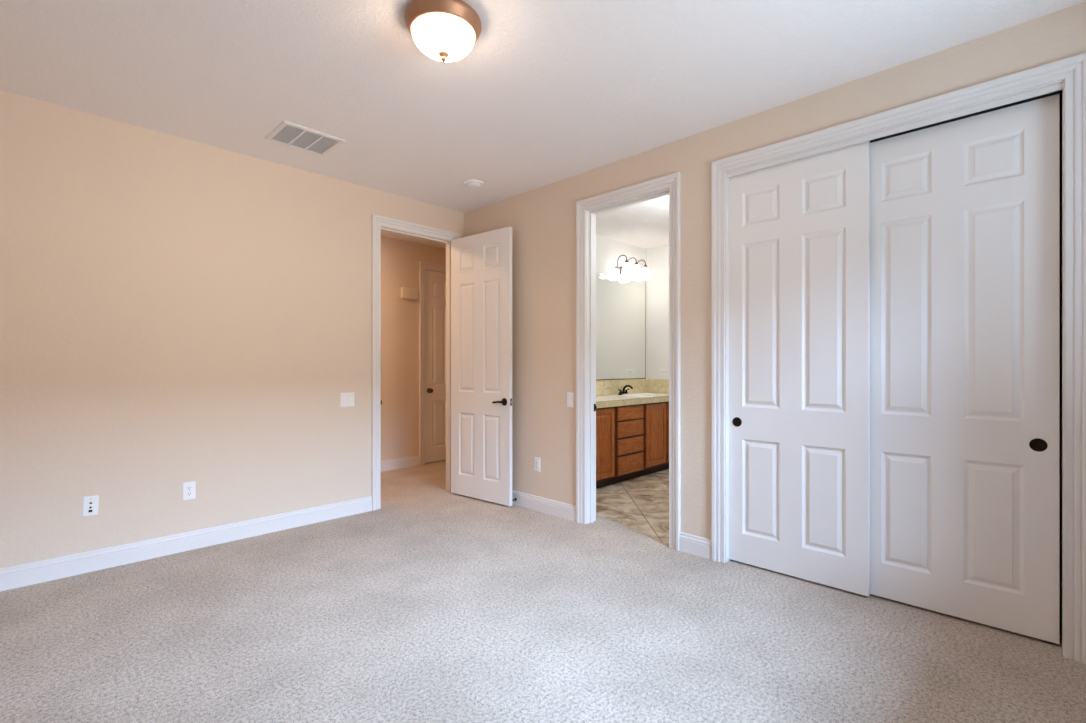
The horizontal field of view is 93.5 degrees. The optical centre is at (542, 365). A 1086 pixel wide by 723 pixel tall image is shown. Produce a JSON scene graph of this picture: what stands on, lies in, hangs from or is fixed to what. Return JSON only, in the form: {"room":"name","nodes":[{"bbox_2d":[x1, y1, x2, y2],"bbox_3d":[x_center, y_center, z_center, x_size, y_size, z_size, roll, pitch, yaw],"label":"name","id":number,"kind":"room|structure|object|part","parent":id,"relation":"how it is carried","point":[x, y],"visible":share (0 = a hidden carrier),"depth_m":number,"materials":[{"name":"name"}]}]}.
{"room":"empty bedroom","nodes":[
{"label":"empty bedroom","id":0,"kind":"room"},
{"bbox_2d":[0,90,463,567],"bbox_3d":[-2.159,-0.141,3.721,0.120,2.743,4.080,0,0,44],"label":"wall","id":1,"kind":"structure","parent":0,"point":[175,311],"depth_m":3.34,"materials":[{"name":"beige paint"}]},
{"bbox_2d":[82,495,98,516],"bbox_3d":[-2.707,0.840,3.058,0.016,0.120,0.077,0,0,44],"label":"cable jack","id":2,"kind":"object","parent":1,"relation":"attached to","point":[90,505],"visible":1,"depth_m":3.06,"materials":[{"name":"white plastic"}]},
{"bbox_2d":[0,496,371,591],"bbox_3d":[-2.452,1.170,3.321,0.016,0.122,2.859,0,0,44],"label":"baseboard","id":3,"kind":"structure","parent":1,"relation":"attached to","point":[31,573],"depth_m":3.32,"materials":[{"name":"white paint"}]},
{"bbox_2d":[183,481,195,500],"bbox_3d":[-2.365,0.836,3.416,0.009,0.118,0.072,0,0,44],"label":"wall outlet","id":4,"kind":"object","parent":1,"relation":"attached to","point":[189,488],"visible":1,"depth_m":3.42,"materials":[{"name":"white plastic"}]},
{"bbox_2d":[340,392,353,406],"bbox_3d":[-1.605,0.278,4.199,0.012,0.118,0.118,0,0,44],"label":"light switch","id":5,"kind":"object","parent":1,"relation":"attached to","point":[347,398],"visible":1,"depth_m":4.20,"materials":[{"name":"white plastic"}]},
{"bbox_2d":[371,214,460,510],"bbox_3d":[-1.181,-0.030,4.731,0.168,2.523,0.932,0,0,44],"label":"door frame","id":6,"kind":"structure","parent":1,"relation":"attached to","point":[378,223],"depth_m":4.40,"materials":[{"name":"white paint"}]},
{"bbox_2d":[451,227,511,505],"bbox_3d":[-0.577,0.005,4.678,0.790,2.420,0.142,0,0,39],"label":"door","id":7,"kind":"structure","parent":1,"relation":"in","point":[481,264],"depth_m":4.64,"materials":[{"name":"white paint"}]},
{"bbox_2d":[381,236,445,460],"bbox_3d":[-1.941,-0.141,5.987,0.120,2.743,4.100,0,0,44],"label":"wall","id":8,"kind":"structure","parent":0,"point":[400,259],"depth_m":6.13,"materials":[{"name":"beige paint"}]},
{"bbox_2d":[381,456,419,471],"bbox_3d":[-1.892,1.170,5.940,0.016,0.122,4.100,0,0,44],"label":"baseboard","id":9,"kind":"structure","parent":8,"relation":"attached to","point":[386,465],"depth_m":6.12,"materials":[{"name":"white paint"}]},
{"bbox_2d":[401,287,417,298],"bbox_3d":[-1.623,-0.881,6.200,0.042,0.132,0.208,0,0,44],"label":"door chime","id":10,"kind":"object","parent":8,"relation":"attached to","point":[406,292],"visible":1,"depth_m":6.18,"materials":[{"name":"beige plastic"}]},
{"bbox_2d":[419,261,445,465],"bbox_3d":[-1.240,-0.030,6.694,0.144,2.523,0.940,0,0,44],"label":"door frame","id":11,"kind":"structure","parent":8,"relation":"attached to","point":[423,266],"depth_m":6.34,"materials":[{"name":"white paint"}]},
{"bbox_2d":[425,270,445,462],"bbox_3d":[-1.208,0.007,6.662,0.100,2.424,0.764,0,0,44],"label":"door","id":12,"kind":"structure","parent":8,"relation":"in","point":[435,282],"depth_m":6.52,"materials":[{"name":"white paint"}]},
{"bbox_2d":[0,460,1085,722],"bbox_3d":[0.005,1.256,3.441,6.520,0.050,6.690,0,0,44],"label":"floor","id":13,"kind":"structure","parent":0,"point":[434,604],"depth_m":2.32,"materials":[{"name":"beige carpet"}]},
{"bbox_2d":[596,401,668,488],"bbox_3d":[0.672,0.826,5.553,0.536,0.820,2.486,0,0,44],"label":"vanity cabinet","id":14,"kind":"object","parent":13,"relation":"on","point":[632,441],"visible":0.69,"depth_m":5.46,"materials":[{"name":"brown wood"}]},
{"bbox_3d":[0.577,0.781,5.087,0.019,0.700,0.440,0,0,44],"label":"door","id":15,"kind":"part","parent":14,"relation":"part of","materials":[{"name":"brown wood"}]},
{"bbox_3d":[0.937,1.047,5.458,0.019,0.184,0.475,0,0,44],"label":"drawer","id":16,"kind":"part","parent":14,"relation":"part of","materials":[{"name":"brown wood"}]},
{"bbox_3d":[0.937,0.850,5.458,0.019,0.154,0.475,0,0,44],"label":"drawer","id":17,"kind":"part","parent":14,"relation":"part of","materials":[{"name":"brown wood"}]},
{"bbox_3d":[0.937,0.670,5.458,0.019,0.158,0.475,0,0,44],"label":"drawer","id":18,"kind":"part","parent":14,"relation":"part of","materials":[{"name":"brown wood"}]},
{"bbox_3d":[0.937,0.501,5.458,0.019,0.140,0.475,0,0,44],"label":"drawer","id":19,"kind":"part","parent":14,"relation":"part of","materials":[{"name":"brown wood"}]},
{"bbox_2d":[596,393,668,407],"bbox_3d":[0.681,0.381,5.544,0.562,0.068,2.486,0,0,44],"label":"countertop","id":20,"kind":"structure","parent":14,"relation":"on","point":[604,401],"depth_m":5.48,"materials":[{"name":"white stone"}]},
{"bbox_2d":[618,385,632,394],"bbox_3d":[0.968,0.286,6.094,0.176,0.120,0.179,0,0,-7],"label":"faucet","id":21,"kind":"object","parent":20,"relation":"on","point":[623,391],"visible":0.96,"depth_m":6.08,"materials":[{"name":"brown metal"}]},
{"bbox_3d":[1.006,0.280,6.071,0.154,0.108,0.037,0,0,44],"label":"spout","id":22,"kind":"part","parent":21,"relation":"part of","materials":[{"name":"brown metal"}]},
{"bbox_2d":[621,393,656,396],"bbox_3d":[1.122,0.408,5.958,0.376,0.153,0.490,0,0,44],"label":"sink basin","id":23,"kind":"object","parent":20,"relation":"in","point":[630,394],"visible":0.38,"depth_m":5.91,"materials":[{"name":"white ceramic"}]},
{"bbox_3d":[1.289,0.781,5.822,0.019,0.700,0.422,0,0,44],"label":"door","id":24,"kind":"part","parent":14,"relation":"part of","materials":[{"name":"brown wood"}]},
{"bbox_3d":[1.584,0.781,6.127,0.019,0.700,0.355,0,0,44],"label":"door","id":25,"kind":"part","parent":14,"relation":"part of","materials":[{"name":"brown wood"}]},
{"bbox_2d":[0,0,1085,248],"bbox_3d":[0.005,-1.562,3.441,6.520,0.100,6.690,0,0,44],"label":"ceiling","id":26,"kind":"structure","parent":0,"point":[547,92],"depth_m":2.63,"materials":[{"name":"white paint"}]},
{"bbox_2d":[264,120,345,155],"bbox_3d":[-1.587,-1.506,3.410,0.355,0.011,0.390,0,0,44],"label":"ceiling vent","id":27,"kind":"object","parent":26,"relation":"in","point":[286,133],"visible":1,"depth_m":3.40,"materials":[{"name":"white metal"}]},
{"bbox_2d":[405,0,481,61],"bbox_3d":[-0.433,-1.417,2.225,0.329,0.189,0.329,0,0,44],"label":"ceiling light","id":28,"kind":"object","parent":26,"relation":"attached to","point":[443,30],"visible":1,"depth_m":2.14,"materials":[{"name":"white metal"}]},
{"bbox_2d":[464,180,483,188],"bbox_3d":[-0.571,-1.493,4.229,0.160,0.038,0.160,0,0,44],"label":"smoke detector","id":29,"kind":"object","parent":26,"relation":"attached to","point":[474,184],"visible":1,"depth_m":4.19,"materials":[{"name":"white plastic"}]},
{"bbox_2d":[596,234,646,395],"bbox_3d":[0.477,-0.141,5.824,0.120,2.743,2.610,0,0,44],"label":"wall","id":30,"kind":"structure","parent":0,"point":[608,250],"depth_m":6.16,"materials":[{"name":"white paint"}]},
{"bbox_2d":[596,273,645,379],"bbox_3d":[0.476,-0.449,5.729,0.010,1.236,2.445,0,0,44],"label":"wall mirror","id":31,"kind":"object","parent":30,"relation":"attached to","point":[620,302],"visible":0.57,"depth_m":6.21,"materials":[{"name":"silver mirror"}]},
{"bbox_2d":[596,379,668,395],"bbox_3d":[0.678,0.257,5.547,0.554,0.176,2.486,0,0,44],"label":"backsplash","id":32,"kind":"structure","parent":30,"relation":"attached to","point":[603,387],"depth_m":6.40,"materials":[{"name":"beige tile"}]},
{"bbox_2d":[615,255,650,279],"bbox_3d":[1.093,-1.198,6.208,0.230,0.244,0.532,0,0,44],"label":"vanity light","id":33,"kind":"object","parent":30,"relation":"attached to","point":[635,272],"visible":1,"depth_m":6.14,"materials":[{"name":"white glass"}]},
{"bbox_3d":[0.990,-1.146,6.030,0.132,0.140,0.132,0,0,44],"label":"lamp shade","id":34,"kind":"part","parent":33,"relation":"part of","materials":[{"name":"white glass"}]},
{"bbox_3d":[1.129,-1.146,6.174,0.132,0.140,0.132,0,0,44],"label":"lamp shade","id":35,"kind":"part","parent":33,"relation":"part of","materials":[{"name":"white glass"}]},
{"bbox_3d":[1.268,-1.146,6.318,0.132,0.140,0.132,0,0,44],"label":"lamp shade","id":36,"kind":"part","parent":33,"relation":"part of","materials":[{"name":"white glass"}]},
{"bbox_2d":[647,245,668,392],"bbox_3d":[2.137,-0.141,5.950,2.090,2.743,0.120,0,0,44],"label":"wall","id":37,"kind":"structure","parent":0,"point":[658,257],"depth_m":6.51,"materials":[{"name":"white paint"}]},
{"bbox_2d":[660,369,668,374],"bbox_3d":[1.532,0.081,6.446,0.118,0.072,0.009,0,0,44],"label":"wall outlet","id":38,"kind":"object","parent":37,"relation":"attached to","point":[662,371],"visible":1,"depth_m":6.44,"materials":[{"name":"white plastic"}]},
{"bbox_2d":[464,2,1085,539],"bbox_3d":[1.039,-0.141,3.379,4.950,2.743,0.120,0,0,44],"label":"wall","id":39,"kind":"structure","parent":0,"point":[542,220],"depth_m":3.39,"materials":[{"name":"beige paint"}]},
{"bbox_2d":[534,457,539,471],"bbox_3d":[-0.051,0.839,4.345,0.072,0.118,0.009,0,0,44],"label":"wall outlet","id":40,"kind":"object","parent":39,"relation":"attached to","point":[536,459],"visible":1,"depth_m":4.34,"materials":[{"name":"white plastic"}]},
{"bbox_2d":[567,393,573,407],"bbox_3d":[0.217,0.274,4.084,0.072,0.118,0.012,0,0,44],"label":"light switch","id":41,"kind":"object","parent":39,"relation":"attached to","point":[570,396],"visible":1,"depth_m":4.08,"materials":[{"name":"white plastic"}]},
{"bbox_2d":[512,490,711,559],"bbox_3d":[0.949,1.170,3.372,4.830,0.122,0.016,0,0,44],"label":"baseboard","id":42,"kind":"structure","parent":39,"relation":"attached to","point":[688,543],"depth_m":4.10,"materials":[{"name":"white paint"}]},
{"bbox_2d":[576,172,679,550],"bbox_3d":[0.638,-0.030,3.767,0.895,2.523,0.168,0,0,44],"label":"door frame","id":43,"kind":"structure","parent":39,"relation":"attached to","point":[587,209],"depth_m":3.97,"materials":[{"name":"white paint"}]},
{"bbox_2d":[729,141,869,596],"bbox_3d":[1.448,0.012,2.978,0.778,2.412,0.037,0,0,44],"label":"door","id":44,"kind":"structure","parent":39,"relation":"in","point":[799,230],"depth_m":2.92,"materials":[{"name":"white paint"}]},
{"bbox_2d":[733,418,740,425],"bbox_3d":[1.210,0.350,3.186,0.048,0.048,0.001,0,0,44],"label":"door pull","id":45,"kind":"object","parent":44,"relation":"on","point":[736,421],"depth_m":3.19,"materials":[{"name":"brown metal"}]},
{"bbox_2d":[712,53,1085,664],"bbox_3d":[1.707,-0.030,2.715,1.648,2.523,0.144,0,0,44],"label":"door frame","id":46,"kind":"structure","parent":39,"relation":"attached to","point":[1066,77],"depth_m":2.23,"materials":[{"name":"white paint"}]},
{"bbox_2d":[870,94,1058,643],"bbox_3d":[1.991,0.014,2.511,0.768,2.406,0.037,0,0,44],"label":"door","id":47,"kind":"structure","parent":39,"relation":"in","point":[964,213],"depth_m":2.45,"materials":[{"name":"white paint"}]},
{"bbox_3d":[2.209,0.353,2.279,0.059,0.059,0.007,0,0,44],"label":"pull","id":48,"kind":"part","parent":47,"relation":"part of","materials":[{"name":"brown metal"}]},
{"bbox_2d":[1031,440,1045,449],"bbox_3d":[2.208,0.353,2.278,0.048,0.048,0.001,0,0,44],"label":"door pull","id":49,"kind":"object","parent":47,"relation":"on","point":[1035,444],"depth_m":2.28,"materials":[{"name":"brown metal"}]},
{"bbox_2d":[1059,94,1061,598],"bbox_3d":[2.035,-0.141,2.978,2.020,2.743,0.690,0,0,44],"label":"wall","id":50,"kind":"structure","parent":0,"point":[1060,95],"depth_m":2.71,"materials":[{"name":"beige paint"}]}
]}

